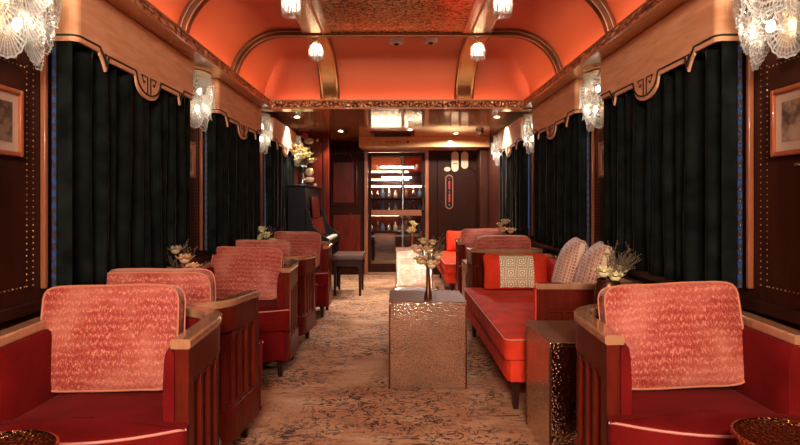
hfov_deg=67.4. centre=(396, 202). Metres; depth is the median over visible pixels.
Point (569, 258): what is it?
cushion
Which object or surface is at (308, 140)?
gauge
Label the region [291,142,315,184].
flower arrangement
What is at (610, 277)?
dried flowers
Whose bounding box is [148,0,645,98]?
ceiling
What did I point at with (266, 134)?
wall sconce
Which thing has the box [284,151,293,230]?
curtain
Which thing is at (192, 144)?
framed picture
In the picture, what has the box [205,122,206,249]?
curtain braid
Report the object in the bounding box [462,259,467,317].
table
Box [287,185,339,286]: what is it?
upright piano
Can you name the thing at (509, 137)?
valance
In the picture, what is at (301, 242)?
cushion
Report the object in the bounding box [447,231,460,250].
lumbar cushion
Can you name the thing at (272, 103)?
trim
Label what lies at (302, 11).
trim
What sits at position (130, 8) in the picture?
crown molding
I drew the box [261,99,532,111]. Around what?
beam
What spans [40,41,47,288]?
trim
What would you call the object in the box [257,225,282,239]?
dried flowers
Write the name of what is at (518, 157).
curtain
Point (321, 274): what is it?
seat cushion
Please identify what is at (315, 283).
seat cushion
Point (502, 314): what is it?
seat cushion
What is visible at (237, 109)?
valance
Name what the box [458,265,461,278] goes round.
seat cushion
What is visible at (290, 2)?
pendant lamp
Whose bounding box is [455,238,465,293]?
armchair
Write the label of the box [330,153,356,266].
trim
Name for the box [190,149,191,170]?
print
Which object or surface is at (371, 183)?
shelf
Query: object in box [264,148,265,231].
curtain braid
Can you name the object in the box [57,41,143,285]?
curtain
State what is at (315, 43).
pendant lamp
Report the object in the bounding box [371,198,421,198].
shelf
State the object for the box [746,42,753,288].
trim
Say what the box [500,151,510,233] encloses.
curtain
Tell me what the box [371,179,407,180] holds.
strip light
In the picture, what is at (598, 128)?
trim
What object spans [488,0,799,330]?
wall
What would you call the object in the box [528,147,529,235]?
curtain braid
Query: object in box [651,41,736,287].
curtain
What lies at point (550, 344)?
table
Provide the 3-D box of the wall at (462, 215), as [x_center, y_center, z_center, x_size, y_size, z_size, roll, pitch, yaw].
[0.000,0.050,9.230,2.820,2.100,0.060,0,0,0]
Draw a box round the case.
[445,175,452,208]
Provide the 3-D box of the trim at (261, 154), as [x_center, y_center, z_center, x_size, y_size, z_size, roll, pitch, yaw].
[-1.319,-0.142,5.843,0.022,0.925,0.020,0,0,0]
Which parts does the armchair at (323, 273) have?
seat, leg, rail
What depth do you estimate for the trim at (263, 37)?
4.34 m
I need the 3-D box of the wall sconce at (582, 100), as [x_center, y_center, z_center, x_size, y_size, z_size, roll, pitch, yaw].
[1.256,-0.650,3.820,0.190,0.374,0.362,0,0,0]
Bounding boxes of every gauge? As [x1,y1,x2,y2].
[304,138,313,143]
[304,177,313,181]
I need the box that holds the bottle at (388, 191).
[387,187,390,197]
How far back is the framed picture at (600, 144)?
3.87 m
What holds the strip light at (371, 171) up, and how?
attached to the display cabinet
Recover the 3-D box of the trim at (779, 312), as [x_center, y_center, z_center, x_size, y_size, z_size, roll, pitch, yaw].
[1.319,0.378,1.450,0.022,0.045,10.100,0,0,0]
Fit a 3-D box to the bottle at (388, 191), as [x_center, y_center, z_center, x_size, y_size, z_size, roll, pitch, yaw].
[-0.150,-0.203,11.360,0.072,0.202,0.070,0,0,0]
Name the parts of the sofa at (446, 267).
seat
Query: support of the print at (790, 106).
attached to the framed picture at (785, 101)
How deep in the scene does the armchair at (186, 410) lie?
1.86 m
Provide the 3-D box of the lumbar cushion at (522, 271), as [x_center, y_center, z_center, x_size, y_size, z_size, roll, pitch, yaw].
[0.955,0.552,4.828,0.517,0.280,0.151,0,0,-3]
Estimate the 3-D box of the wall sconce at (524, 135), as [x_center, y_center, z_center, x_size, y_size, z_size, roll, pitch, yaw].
[1.256,-0.650,5.620,0.190,0.374,0.362,0,0,0]
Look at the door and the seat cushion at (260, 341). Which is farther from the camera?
the door
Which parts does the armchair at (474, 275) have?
rail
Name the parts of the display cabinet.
panel, panel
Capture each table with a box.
[0,430,59,444]
[389,290,466,388]
[394,287,437,289]
[396,247,432,287]
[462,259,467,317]
[526,320,575,444]
[730,417,799,444]
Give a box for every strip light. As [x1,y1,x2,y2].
[371,171,407,172]
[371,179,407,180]
[371,186,421,186]
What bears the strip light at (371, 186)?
attached to the display cabinet
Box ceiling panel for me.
[310,0,483,32]
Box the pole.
[401,156,404,246]
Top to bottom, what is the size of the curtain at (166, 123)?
0.965 m
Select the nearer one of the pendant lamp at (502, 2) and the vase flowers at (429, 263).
the pendant lamp at (502, 2)
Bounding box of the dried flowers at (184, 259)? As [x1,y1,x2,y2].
[166,239,201,267]
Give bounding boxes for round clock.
[305,168,313,175]
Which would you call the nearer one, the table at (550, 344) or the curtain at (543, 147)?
the table at (550, 344)
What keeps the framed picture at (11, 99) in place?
attached to the wall at (13, 179)
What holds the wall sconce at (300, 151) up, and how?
attached to the wall at (13, 179)
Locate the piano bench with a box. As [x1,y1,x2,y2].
[332,251,364,295]
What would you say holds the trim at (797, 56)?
attached to the wall at (783, 179)
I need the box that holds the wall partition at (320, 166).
[298,132,328,223]
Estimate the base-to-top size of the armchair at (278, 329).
0.705 m
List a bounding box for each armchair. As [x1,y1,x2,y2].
[0,306,221,444]
[186,290,262,444]
[199,259,298,376]
[284,253,317,338]
[315,241,332,317]
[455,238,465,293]
[466,247,543,304]
[573,304,799,444]
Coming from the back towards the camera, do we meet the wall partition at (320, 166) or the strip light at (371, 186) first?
the strip light at (371, 186)
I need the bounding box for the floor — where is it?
[228,260,538,444]
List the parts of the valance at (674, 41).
cord trim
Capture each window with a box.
[73,41,97,53]
[696,41,720,54]
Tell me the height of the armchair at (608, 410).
0.705 m
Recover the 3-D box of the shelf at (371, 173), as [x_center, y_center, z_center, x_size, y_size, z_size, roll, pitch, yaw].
[-0.030,-0.550,11.383,1.150,0.020,0.305,0,0,0]
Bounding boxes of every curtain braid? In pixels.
[52,41,56,286]
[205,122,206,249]
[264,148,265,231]
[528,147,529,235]
[587,113,588,246]
[737,41,741,287]
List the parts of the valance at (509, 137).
cord trim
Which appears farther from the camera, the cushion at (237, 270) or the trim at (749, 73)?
the cushion at (237, 270)
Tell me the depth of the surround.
8.00 m
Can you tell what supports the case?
attached to the wall at (462, 215)
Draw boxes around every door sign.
[451,151,458,171]
[461,152,467,168]
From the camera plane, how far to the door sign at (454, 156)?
9.18 m
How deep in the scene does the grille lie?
8.11 m
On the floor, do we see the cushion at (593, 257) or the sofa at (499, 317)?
the sofa at (499, 317)
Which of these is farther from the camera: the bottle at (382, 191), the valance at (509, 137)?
the bottle at (382, 191)
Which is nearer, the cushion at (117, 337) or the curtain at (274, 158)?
the cushion at (117, 337)
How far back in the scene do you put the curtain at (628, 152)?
3.20 m
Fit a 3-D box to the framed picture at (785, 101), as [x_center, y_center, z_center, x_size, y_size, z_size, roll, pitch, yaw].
[1.317,-0.276,1.995,0.023,0.232,0.216,0,0,0]
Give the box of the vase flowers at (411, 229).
[407,221,417,233]
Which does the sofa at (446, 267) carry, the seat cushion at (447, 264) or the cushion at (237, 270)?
the seat cushion at (447, 264)
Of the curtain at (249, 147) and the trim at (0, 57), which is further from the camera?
the curtain at (249, 147)
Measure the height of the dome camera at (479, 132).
0.053 m
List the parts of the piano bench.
leg, leg, seat, leg, leg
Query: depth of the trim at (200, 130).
4.03 m
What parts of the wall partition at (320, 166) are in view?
raised panel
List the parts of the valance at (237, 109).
cord trim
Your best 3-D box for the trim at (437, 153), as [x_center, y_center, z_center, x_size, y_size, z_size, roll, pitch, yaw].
[0.920,0.107,9.196,0.620,1.754,0.024,0,0,0]
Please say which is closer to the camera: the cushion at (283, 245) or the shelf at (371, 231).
the cushion at (283, 245)
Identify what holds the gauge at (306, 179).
attached to the wall partition at (320, 166)
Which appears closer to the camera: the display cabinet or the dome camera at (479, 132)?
the dome camera at (479, 132)
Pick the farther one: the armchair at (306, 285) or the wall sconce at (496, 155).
the wall sconce at (496, 155)
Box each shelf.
[371,173,421,174]
[371,183,421,184]
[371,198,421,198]
[371,231,421,231]
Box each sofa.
[436,234,455,289]
[464,253,643,408]
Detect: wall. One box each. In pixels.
[0,0,297,330]
[329,141,475,274]
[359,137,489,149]
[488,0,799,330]
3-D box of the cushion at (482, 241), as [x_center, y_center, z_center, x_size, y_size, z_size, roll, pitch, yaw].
[0.938,0.468,5.328,0.481,0.370,0.149,0,0,0]
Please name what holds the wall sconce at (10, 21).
attached to the wall at (13, 179)
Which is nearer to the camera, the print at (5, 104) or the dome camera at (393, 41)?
the print at (5, 104)
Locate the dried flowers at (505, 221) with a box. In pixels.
[497,219,515,234]
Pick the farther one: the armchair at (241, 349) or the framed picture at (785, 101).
the armchair at (241, 349)
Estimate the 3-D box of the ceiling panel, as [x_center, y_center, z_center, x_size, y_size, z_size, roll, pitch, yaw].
[0.000,-1.230,3.845,1.050,0.018,0.950,0,0,0]
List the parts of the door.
rail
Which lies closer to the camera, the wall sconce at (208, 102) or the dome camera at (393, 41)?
the wall sconce at (208, 102)
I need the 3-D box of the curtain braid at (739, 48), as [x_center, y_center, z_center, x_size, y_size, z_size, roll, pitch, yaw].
[1.294,-0.145,2.264,0.016,0.930,0.014,0,0,0]
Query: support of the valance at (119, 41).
attached to the wall at (13, 179)
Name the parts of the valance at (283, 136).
cord trim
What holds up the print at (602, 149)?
attached to the framed picture at (600, 144)
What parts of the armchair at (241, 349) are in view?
rail, leg, seat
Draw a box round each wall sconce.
[0,0,62,70]
[190,68,214,131]
[260,112,272,153]
[294,135,302,165]
[491,135,499,165]
[521,112,533,153]
[579,68,603,131]
[731,0,799,70]
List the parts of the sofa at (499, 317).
leg, seat, leg, rail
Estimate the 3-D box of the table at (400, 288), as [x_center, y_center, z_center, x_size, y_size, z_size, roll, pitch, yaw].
[0.145,0.877,4.540,0.340,0.445,0.340,0,0,0]
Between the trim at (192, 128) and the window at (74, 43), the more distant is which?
the trim at (192, 128)
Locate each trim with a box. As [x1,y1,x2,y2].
[0,57,33,292]
[0,238,268,323]
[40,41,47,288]
[178,0,615,32]
[191,128,197,249]
[199,113,202,250]
[231,29,562,73]
[260,145,262,233]
[270,101,523,106]
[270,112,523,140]
[284,0,339,98]
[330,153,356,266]
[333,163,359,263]
[437,153,475,250]
[454,0,509,98]
[476,148,487,228]
[530,239,799,325]
[531,141,533,235]
[591,114,594,245]
[596,128,601,241]
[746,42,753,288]
[760,56,798,293]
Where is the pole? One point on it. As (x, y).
(402, 157)
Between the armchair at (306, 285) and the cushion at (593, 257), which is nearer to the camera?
the cushion at (593, 257)
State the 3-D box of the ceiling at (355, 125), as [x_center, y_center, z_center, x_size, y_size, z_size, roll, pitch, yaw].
[0.000,-0.970,7.350,2.660,0.040,3.820,0,0,0]
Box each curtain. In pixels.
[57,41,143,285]
[143,89,189,267]
[208,113,240,253]
[240,131,259,239]
[265,140,283,237]
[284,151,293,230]
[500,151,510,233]
[510,140,527,236]
[534,131,553,245]
[553,113,585,248]
[604,89,652,273]
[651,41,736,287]
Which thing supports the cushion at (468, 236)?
on the armchair at (460, 247)
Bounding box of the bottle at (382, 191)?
[381,188,384,197]
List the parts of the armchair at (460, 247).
rail, seat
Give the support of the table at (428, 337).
on the floor
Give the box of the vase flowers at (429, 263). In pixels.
[409,234,444,298]
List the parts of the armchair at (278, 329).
rail, seat, leg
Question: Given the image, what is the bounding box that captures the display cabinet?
[371,156,421,259]
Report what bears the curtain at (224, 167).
hanging from the valance at (237, 109)
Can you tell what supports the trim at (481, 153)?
attached to the wall at (783, 179)
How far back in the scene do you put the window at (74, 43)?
2.54 m
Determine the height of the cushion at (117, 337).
0.374 m
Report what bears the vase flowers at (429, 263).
on the table at (428, 337)
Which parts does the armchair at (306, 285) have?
rail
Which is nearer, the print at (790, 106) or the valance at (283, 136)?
the print at (790, 106)
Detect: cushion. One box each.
[0,390,188,444]
[40,284,185,392]
[106,268,215,301]
[211,246,283,299]
[236,240,290,255]
[259,300,289,332]
[259,340,262,371]
[274,231,320,267]
[315,268,328,287]
[315,283,316,300]
[436,251,455,273]
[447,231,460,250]
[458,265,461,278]
[460,228,503,258]
[465,288,533,360]
[475,235,530,248]
[483,254,547,288]
[551,237,588,281]
[573,241,616,281]
[597,281,744,389]
[606,387,799,444]
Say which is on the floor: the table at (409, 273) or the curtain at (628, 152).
the table at (409, 273)
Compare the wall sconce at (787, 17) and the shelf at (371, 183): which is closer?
the wall sconce at (787, 17)
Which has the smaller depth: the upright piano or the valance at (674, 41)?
the valance at (674, 41)
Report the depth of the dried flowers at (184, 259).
3.27 m
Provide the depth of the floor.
3.43 m
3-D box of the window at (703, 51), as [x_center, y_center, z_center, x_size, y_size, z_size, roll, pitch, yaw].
[1.366,-0.190,2.915,0.048,0.980,1.000,0,0,0]
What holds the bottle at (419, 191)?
on the display cabinet
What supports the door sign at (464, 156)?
attached to the wall at (462, 215)
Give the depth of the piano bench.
7.09 m
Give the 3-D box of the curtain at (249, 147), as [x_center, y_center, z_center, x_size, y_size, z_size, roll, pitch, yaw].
[-1.259,-0.136,5.040,0.086,0.965,0.644,0,0,0]
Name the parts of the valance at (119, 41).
cord trim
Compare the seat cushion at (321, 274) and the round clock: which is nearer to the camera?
the seat cushion at (321, 274)
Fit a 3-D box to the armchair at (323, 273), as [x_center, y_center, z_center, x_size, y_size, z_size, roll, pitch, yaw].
[-0.975,0.748,5.930,0.654,0.705,0.664,0,0,0]
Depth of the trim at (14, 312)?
2.12 m
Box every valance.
[44,0,193,104]
[201,79,261,139]
[261,117,295,156]
[498,117,531,156]
[532,79,592,139]
[600,0,749,104]
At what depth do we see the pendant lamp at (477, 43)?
4.44 m
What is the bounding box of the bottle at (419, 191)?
[418,188,421,197]
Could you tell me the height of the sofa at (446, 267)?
0.680 m
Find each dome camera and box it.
[389,38,402,45]
[424,38,437,44]
[476,130,483,134]
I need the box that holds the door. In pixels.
[364,150,428,274]
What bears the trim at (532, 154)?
attached to the wall at (783, 179)
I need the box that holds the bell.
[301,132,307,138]
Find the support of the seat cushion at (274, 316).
on the armchair at (278, 329)
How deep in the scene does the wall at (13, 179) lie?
2.17 m
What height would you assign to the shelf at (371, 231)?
0.020 m
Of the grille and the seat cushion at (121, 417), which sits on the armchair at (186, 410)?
the seat cushion at (121, 417)
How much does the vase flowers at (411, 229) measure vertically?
0.358 m
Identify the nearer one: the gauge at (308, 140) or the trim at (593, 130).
the trim at (593, 130)
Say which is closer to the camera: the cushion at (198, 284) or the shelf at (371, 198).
the cushion at (198, 284)
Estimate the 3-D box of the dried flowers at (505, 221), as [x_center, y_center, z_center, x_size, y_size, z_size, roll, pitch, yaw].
[1.082,0.369,5.969,0.193,0.424,0.161,0,0,37]
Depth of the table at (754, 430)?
1.54 m
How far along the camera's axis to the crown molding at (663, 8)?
3.28 m
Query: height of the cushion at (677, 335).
0.381 m
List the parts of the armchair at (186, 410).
rail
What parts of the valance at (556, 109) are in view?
cord trim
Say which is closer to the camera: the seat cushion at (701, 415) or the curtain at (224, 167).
the seat cushion at (701, 415)
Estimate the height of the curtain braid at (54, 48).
0.930 m
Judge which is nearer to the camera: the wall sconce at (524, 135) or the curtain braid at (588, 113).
the curtain braid at (588, 113)
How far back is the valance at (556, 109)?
4.48 m
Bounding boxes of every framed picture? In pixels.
[0,84,23,156]
[190,141,195,177]
[598,141,603,177]
[770,83,799,156]
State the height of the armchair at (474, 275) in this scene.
0.705 m
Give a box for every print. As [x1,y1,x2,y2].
[0,99,11,141]
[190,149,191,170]
[602,149,603,170]
[782,98,799,141]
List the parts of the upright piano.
lid, leg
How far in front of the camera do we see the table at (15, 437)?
1.49 m
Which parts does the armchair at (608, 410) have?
rail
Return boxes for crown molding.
[106,0,271,107]
[522,0,687,107]
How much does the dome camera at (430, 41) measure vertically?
0.053 m
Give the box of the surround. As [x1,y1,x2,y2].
[370,132,414,136]
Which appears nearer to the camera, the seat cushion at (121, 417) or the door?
the seat cushion at (121, 417)
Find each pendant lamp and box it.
[288,0,293,5]
[312,38,319,52]
[474,38,481,52]
[500,0,505,5]
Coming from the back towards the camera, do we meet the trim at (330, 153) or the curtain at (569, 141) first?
the trim at (330, 153)
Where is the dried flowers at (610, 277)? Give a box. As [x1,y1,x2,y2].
[592,241,641,303]
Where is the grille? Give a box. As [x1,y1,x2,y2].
[374,133,410,136]

